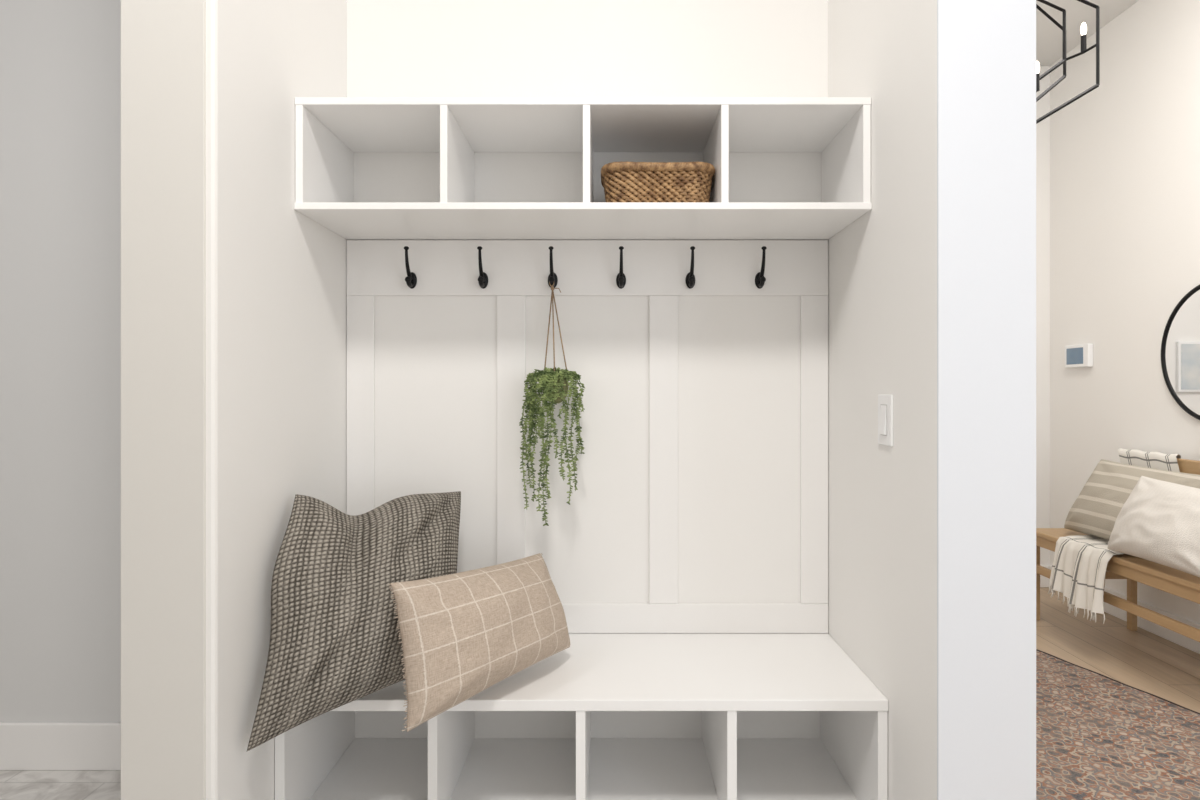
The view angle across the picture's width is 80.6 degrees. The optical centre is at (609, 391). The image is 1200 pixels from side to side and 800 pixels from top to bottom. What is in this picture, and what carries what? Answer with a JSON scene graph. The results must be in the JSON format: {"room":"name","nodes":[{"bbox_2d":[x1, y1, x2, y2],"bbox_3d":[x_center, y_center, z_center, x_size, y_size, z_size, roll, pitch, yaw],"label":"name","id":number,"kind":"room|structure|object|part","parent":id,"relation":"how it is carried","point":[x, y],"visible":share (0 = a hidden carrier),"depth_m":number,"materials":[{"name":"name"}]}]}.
{"room":"mudroom","nodes":[
{"label":"mudroom","id":0,"kind":"room"},
{"bbox_2d":[0,0,120,722],"bbox_3d":[-2.217,-0.390,2.240,2.565,3.100,0.120,0,0,0],"label":"wall","id":1,"kind":"structure","parent":0,"point":[60,60],"depth_m":2.18,"materials":[{"name":"paint"}]},
{"bbox_2d":[0,723,120,769],"bbox_3d":[-2.222,1.089,2.173,2.556,0.142,0.014,0,0,0],"label":"baseboard","id":2,"kind":"structure","parent":1,"relation":"attached to","point":[23,746],"depth_m":2.17,"materials":[{"name":"paint"}]},
{"bbox_2d":[206,0,346,799],"bbox_3d":[-0.854,-0.390,1.778,0.178,3.100,0.817,0,0,0],"label":"wall","id":3,"kind":"structure","parent":0,"point":[276,297],"depth_m":1.53,"materials":[{"name":"paint"}]},
{"bbox_2d":[121,0,205,799],"bbox_3d":[-0.864,-0.390,1.369,0.162,3.100,0.009,0,0,0],"label":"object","id":4,"kind":"structure","parent":3,"relation":"attached to","point":[163,42],"depth_m":1.36,"materials":[{"name":"beige paint"}]},
{"bbox_2d":[347,0,827,737],"bbox_3d":[-0.066,-0.390,2.117,1.439,3.100,0.120,0,0,0],"label":"wall","id":5,"kind":"structure","parent":0,"point":[436,356],"depth_m":2.06,"materials":[{"name":"paint"}]},
{"bbox_2d":[347,296,374,515],"bbox_3d":[-0.724,0.167,2.052,0.080,0.893,0.010,0,0,0],"label":"trim","id":6,"kind":"structure","parent":5,"relation":"attached to","point":[360,309],"depth_m":2.05,"materials":[{"name":"paint"}]},
{"bbox_2d":[404,246,416,288],"bbox_3d":[-0.573,-0.355,2.017,0.029,0.112,0.070,0,0,0],"label":"coat hook","id":7,"kind":"object","parent":5,"relation":"attached to","point":[411,279],"visible":1,"depth_m":2.01,"materials":[{"name":"black metal"}]},
{"bbox_3d":[-0.573,-0.323,2.046,0.029,0.048,0.012,0,0,0],"label":"plate","id":8,"kind":"part","parent":7,"relation":"part of","materials":[{"name":"black metal"}]},
{"bbox_2d":[477,246,487,288],"bbox_3d":[-0.367,-0.355,2.017,0.029,0.112,0.070,0,0,0],"label":"coat hook","id":9,"kind":"object","parent":5,"relation":"attached to","point":[483,278],"visible":1,"depth_m":2.00,"materials":[{"name":"black metal"}]},
{"bbox_3d":[-0.367,-0.323,2.046,0.029,0.048,0.012,0,0,0],"label":"plate","id":10,"kind":"part","parent":9,"relation":"part of","materials":[{"name":"black metal"}]},
{"bbox_2d":[497,296,525,564],"bbox_3d":[-0.287,0.167,2.052,0.084,0.893,0.010,0,0,0],"label":"trim","id":11,"kind":"structure","parent":5,"relation":"attached to","point":[511,310],"depth_m":2.05,"materials":[{"name":"paint"}]},
{"bbox_2d":[548,246,557,287],"bbox_3d":[-0.166,-0.355,2.017,0.029,0.112,0.070,0,0,0],"label":"coat hook","id":12,"kind":"object","parent":5,"relation":"attached to","point":[552,278],"visible":0.94,"depth_m":2.00,"materials":[{"name":"black metal"}]},
{"bbox_2d":[519,282,584,525],"bbox_3d":[-0.161,0.019,1.969,0.186,0.692,0.130,0,0,0],"label":"plant","id":13,"kind":"object","parent":12,"relation":"hanging from","point":[553,383],"visible":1,"depth_m":1.93,"materials":[{"name":"green plant"}]},
{"bbox_3d":[-0.153,-0.184,1.986,0.056,0.285,0.066,0,0,-41],"label":"cord","id":14,"kind":"part","parent":13,"relation":"part of","materials":[{"name":"fabric"}]},
{"bbox_3d":[-0.152,-0.005,1.975,0.074,0.074,0.074,0,0,0],"label":"pot","id":15,"kind":"part","parent":13,"relation":"part of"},
{"bbox_3d":[-0.166,-0.323,2.046,0.029,0.048,0.012,0,0,0],"label":"plate","id":16,"kind":"part","parent":12,"relation":"part of","materials":[{"name":"black metal"}]},
{"bbox_2d":[294,97,871,239],"bbox_3d":[-0.066,-0.579,1.883,1.398,0.273,0.346,0,0,0],"label":"cubby shelf","id":17,"kind":"object","parent":5,"relation":"attached to","point":[329,131],"visible":0.99,"depth_m":1.82,"materials":[{"name":"paint"}]},
{"bbox_3d":[-0.066,-0.706,1.885,1.398,0.018,0.342,0,0,0],"label":"panel","id":18,"kind":"part","parent":17,"relation":"part of","materials":[{"name":"paint"}]},
{"bbox_3d":[-0.066,-0.451,1.883,1.398,0.017,0.346,0,0,0],"label":"panel","id":19,"kind":"part","parent":17,"relation":"part of","materials":[{"name":"paint"}]},
{"bbox_2d":[601,161,714,201],"bbox_3d":[0.123,-0.518,1.862,0.295,0.120,0.235,0,0,0],"label":"wicker basket","id":20,"kind":"object","parent":17,"relation":"on","point":[621,181],"visible":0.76,"depth_m":1.76,"materials":[{"name":"brown wicker"}]},
{"bbox_2d":[346,240,827,295],"bbox_3d":[-0.066,-0.360,2.052,1.397,0.161,0.010,0,0,0],"label":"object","id":21,"kind":"structure","parent":5,"relation":"attached to","point":[373,267],"depth_m":2.05,"materials":[{"name":"paint"}]},
{"bbox_2d":[616,246,625,288],"bbox_3d":[0.032,-0.355,2.017,0.029,0.112,0.070,0,0,0],"label":"coat hook","id":22,"kind":"object","parent":5,"relation":"attached to","point":[620,279],"visible":1,"depth_m":2.00,"materials":[{"name":"black metal"}]},
{"bbox_3d":[0.032,-0.323,2.046,0.029,0.048,0.012,0,0,0],"label":"plate","id":23,"kind":"part","parent":22,"relation":"part of","materials":[{"name":"black metal"}]},
{"bbox_2d":[649,296,677,603],"bbox_3d":[0.156,0.167,2.052,0.084,0.893,0.010,0,0,0],"label":"trim","id":24,"kind":"structure","parent":5,"relation":"attached to","point":[663,310],"depth_m":2.05,"materials":[{"name":"paint"}]},
{"bbox_2d":[685,246,694,288],"bbox_3d":[0.233,-0.355,2.017,0.029,0.112,0.070,0,0,0],"label":"coat hook","id":25,"kind":"object","parent":5,"relation":"attached to","point":[690,278],"visible":1,"depth_m":2.00,"materials":[{"name":"black metal"}]},
{"bbox_3d":[0.233,-0.323,2.046,0.029,0.048,0.012,0,0,0],"label":"plate","id":26,"kind":"part","parent":25,"relation":"part of","materials":[{"name":"black metal"}]},
{"bbox_2d":[562,603,827,632],"bbox_3d":[-0.066,0.656,2.052,1.397,0.085,0.010,0,0,0],"label":"trim","id":27,"kind":"structure","parent":5,"relation":"attached to","point":[580,617],"depth_m":2.05,"materials":[{"name":"paint"}]},
{"bbox_2d":[755,246,766,288],"bbox_3d":[0.433,-0.355,2.017,0.029,0.112,0.070,0,0,0],"label":"coat hook","id":28,"kind":"object","parent":5,"relation":"attached to","point":[760,279],"visible":1,"depth_m":2.00,"materials":[{"name":"black metal"}]},
{"bbox_3d":[0.433,-0.323,2.046,0.029,0.048,0.012,0,0,0],"label":"plate","id":29,"kind":"part","parent":28,"relation":"part of","materials":[{"name":"black metal"}]},
{"bbox_2d":[800,296,827,603],"bbox_3d":[0.593,0.167,2.052,0.080,0.893,0.010,0,0,0],"label":"trim","id":30,"kind":"structure","parent":5,"relation":"attached to","point":[813,309],"depth_m":2.05,"materials":[{"name":"paint"}]},
{"bbox_2d":[0,587,1199,799],"bbox_3d":[-0.390,1.210,0.855,6.220,0.100,6.910,0,0,0],"label":"floor","id":31,"kind":"structure","parent":0,"point":[1141,659],"depth_m":3.01,"materials":[{"name":"brown wood"}]},
{"bbox_2d":[275,633,887,799],"bbox_3d":[-0.066,0.930,1.832,1.398,0.460,0.450,0,0,0],"label":"storage bench","id":32,"kind":"object","parent":31,"relation":"on","point":[718,675],"visible":0.75,"depth_m":1.80,"materials":[{"name":"paint"}]},
{"bbox_2d":[247,491,460,750],"bbox_3d":[-0.544,0.487,1.661,0.588,0.495,0.270,0,0,-45],"label":"throw pillow","id":33,"kind":"object","parent":32,"relation":"on","point":[334,643],"visible":0.83,"depth_m":1.54,"materials":[{"name":"fabric"}]},
{"bbox_2d":[388,553,570,731],"bbox_3d":[-0.277,0.552,1.662,0.171,0.286,0.532,0,0,37],"label":"lumbar pillow","id":34,"kind":"object","parent":32,"relation":"on","point":[465,633],"visible":1,"depth_m":1.55,"materials":[{"name":"fabric"}]},
{"bbox_3d":[-0.066,1.016,1.834,1.398,0.018,0.446,0,0,0],"label":"panel","id":35,"kind":"part","parent":32,"relation":"part of","materials":[{"name":"paint"}]},
{"bbox_3d":[-0.066,0.713,1.832,1.398,0.026,0.450,0,0,0],"label":"seat","id":36,"kind":"part","parent":32,"relation":"part of","materials":[{"name":"paint"}]},
{"bbox_2d":[1036,649,1199,799],"bbox_3d":[1.677,1.153,2.132,1.070,0.013,1.800,0,0,-18],"label":"area rug","id":37,"kind":"object","parent":31,"relation":"on","point":[1099,736],"visible":0.53,"depth_m":2.33,"materials":[{"name":"carpet"}]},
{"bbox_2d":[1036,458,1199,641],"bbox_3d":[2.350,0.729,3.060,0.420,0.862,1.160,0,0,0],"label":"wooden bench","id":38,"kind":"object","parent":31,"relation":"on","point":[1134,569],"visible":0.25,"depth_m":2.93,"materials":[{"name":"brown wood"}]},
{"bbox_3d":[2.165,0.942,3.612,0.042,0.436,0.045,0,0,0],"label":"leg","id":39,"kind":"part","parent":38,"relation":"part of","materials":[{"name":"brown wood"}]},
{"bbox_2d":[1048,448,1180,623],"bbox_3d":[2.329,0.636,3.287,0.553,0.715,0.597,0,0,0],"label":"throw blanket","id":40,"kind":"object","parent":38,"relation":"on","point":[1078,571],"visible":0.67,"depth_m":3.18,"materials":[{"name":"fabric"}]},
{"bbox_3d":[2.335,0.713,3.060,0.390,0.025,1.160,0,0,0],"label":"seat","id":41,"kind":"part","parent":38,"relation":"part of","materials":[{"name":"brown wood"}]},
{"bbox_2d":[1064,459,1199,539],"bbox_3d":[2.325,0.504,3.160,0.234,0.344,0.672,0,0,0],"label":"pillow","id":42,"kind":"object","parent":38,"relation":"on","point":[1096,509],"visible":0.61,"depth_m":3.22,"materials":[{"name":"fabric"}]},
{"bbox_3d":[2.545,0.735,3.447,0.030,0.850,0.034,0,0,0],"label":"post","id":43,"kind":"part","parent":38,"relation":"part of","materials":[{"name":"brown wood"}]},
{"bbox_2d":[1108,476,1199,576],"bbox_3d":[2.184,0.516,2.750,0.195,0.318,0.549,0,0,2],"label":"pillow","id":44,"kind":"object","parent":38,"relation":"on","point":[1159,521],"visible":1,"depth_m":2.73,"materials":[{"name":"white fabric"}]},
{"bbox_3d":[2.545,0.346,2.980,0.030,0.097,1.000,0,0,0],"label":"rail","id":45,"kind":"part","parent":38,"relation":"part of","materials":[{"name":"brown wood"}]},
{"bbox_2d":[828,0,936,799],"bbox_3d":[0.730,-0.390,2.790,0.192,3.100,2.840,0,0,0],"label":"wall","id":46,"kind":"structure","parent":0,"point":[882,266],"depth_m":1.61,"materials":[{"name":"paint"}]},
{"bbox_2d":[878,395,892,445],"bbox_3d":[0.628,0.064,1.620,0.012,0.116,0.078,0,0,0],"label":"light switch","id":47,"kind":"object","parent":46,"relation":"attached to","point":[885,402],"visible":1,"depth_m":1.61,"materials":[{"name":"white plastic"}]},
{"bbox_3d":[0.627,0.064,1.620,0.002,0.071,0.037,0,0,0],"label":"rocker frame","id":48,"kind":"part","parent":47,"relation":"part of","materials":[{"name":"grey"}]},
{"bbox_2d":[937,0,1035,799],"bbox_3d":[0.729,-0.390,1.369,0.190,3.100,0.007,0,0,0],"label":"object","id":49,"kind":"structure","parent":46,"relation":"attached to","point":[986,49],"depth_m":1.37,"materials":[{"name":"paint"}]},
{"bbox_2d":[1036,66,1049,564],"bbox_3d":[1.727,-0.390,4.270,1.986,3.100,0.120,0,0,0],"label":"wall","id":50,"kind":"structure","parent":0,"point":[1042,105],"depth_m":4.21,"materials":[{"name":"paint"}]},
{"bbox_2d":[1040,565,1048,586],"bbox_3d":[1.716,1.095,4.203,1.780,0.130,0.014,0,0,0],"label":"baseboard","id":51,"kind":"structure","parent":50,"relation":"attached to","point":[1044,581],"depth_m":4.20,"materials":[{"name":"paint"}]},
{"bbox_2d":[1036,0,1138,65],"bbox_3d":[-0.390,-1.990,0.855,6.220,0.100,6.910,0,0,0],"label":"ceiling","id":52,"kind":"structure","parent":0,"point":[1049,37],"depth_m":3.71,"materials":[{"name":"paint"}]},
{"bbox_2d":[1036,0,1099,123],"bbox_3d":[1.300,-1.407,2.560,0.863,1.066,0.140,0,0,0],"label":"chandelier","id":53,"kind":"object","parent":52,"relation":"hanging from","point":[1083,29],"visible":0.33,"depth_m":2.55,"materials":[{"name":"black metal"}]},
{"bbox_3d":[1.545,-1.173,2.560,0.019,0.052,0.020,0,0,0],"label":"bulb","id":54,"kind":"part","parent":53,"relation":"part of","materials":[{"name":"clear glass"}]},
{"bbox_3d":[1.300,-1.230,2.590,0.783,0.633,0.073,0,0,0],"label":"frame","id":55,"kind":"part","parent":53,"relation":"part of","materials":[{"name":"black metal"}]},
{"bbox_3d":[1.300,-1.255,2.560,0.703,0.503,0.013,0,0,0],"label":"frame","id":56,"kind":"part","parent":53,"relation":"part of","materials":[{"name":"black metal"}]},
{"bbox_3d":[1.715,-1.313,2.560,0.019,0.052,0.020,0,0,0],"label":"bulb","id":57,"kind":"part","parent":53,"relation":"part of","materials":[{"name":"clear glass"}]},
{"bbox_2d":[1050,0,1199,623],"bbox_3d":[2.680,-0.390,0.855,0.120,3.100,6.910,0,0,0],"label":"wall","id":58,"kind":"structure","parent":0,"point":[1125,154],"depth_m":3.61,"materials":[{"name":"paint"}]},
{"bbox_2d":[1065,343,1092,367],"bbox_3d":[2.604,-0.200,3.930,0.032,0.128,0.200,0,0,0],"label":"thermostat","id":59,"kind":"object","parent":58,"relation":"attached to","point":[1079,355],"visible":1,"depth_m":3.90,"materials":[{"name":"white plastic"}]},
{"bbox_2d":[1048,565,1199,653],"bbox_3d":[2.613,1.095,0.805,0.014,0.130,6.810,0,0,0],"label":"baseboard","id":60,"kind":"structure","parent":58,"relation":"attached to","point":[1156,629],"depth_m":3.36,"materials":[{"name":"paint"}]},
{"bbox_2d":[1161,285,1199,419],"bbox_3d":[2.608,-0.175,3.025,0.023,0.633,0.633,0,0,0],"label":"round mirror","id":61,"kind":"object","parent":58,"relation":"attached to","point":[1180,345],"visible":1,"depth_m":3.21,"materials":[{"name":"black mirror"}]}
]}

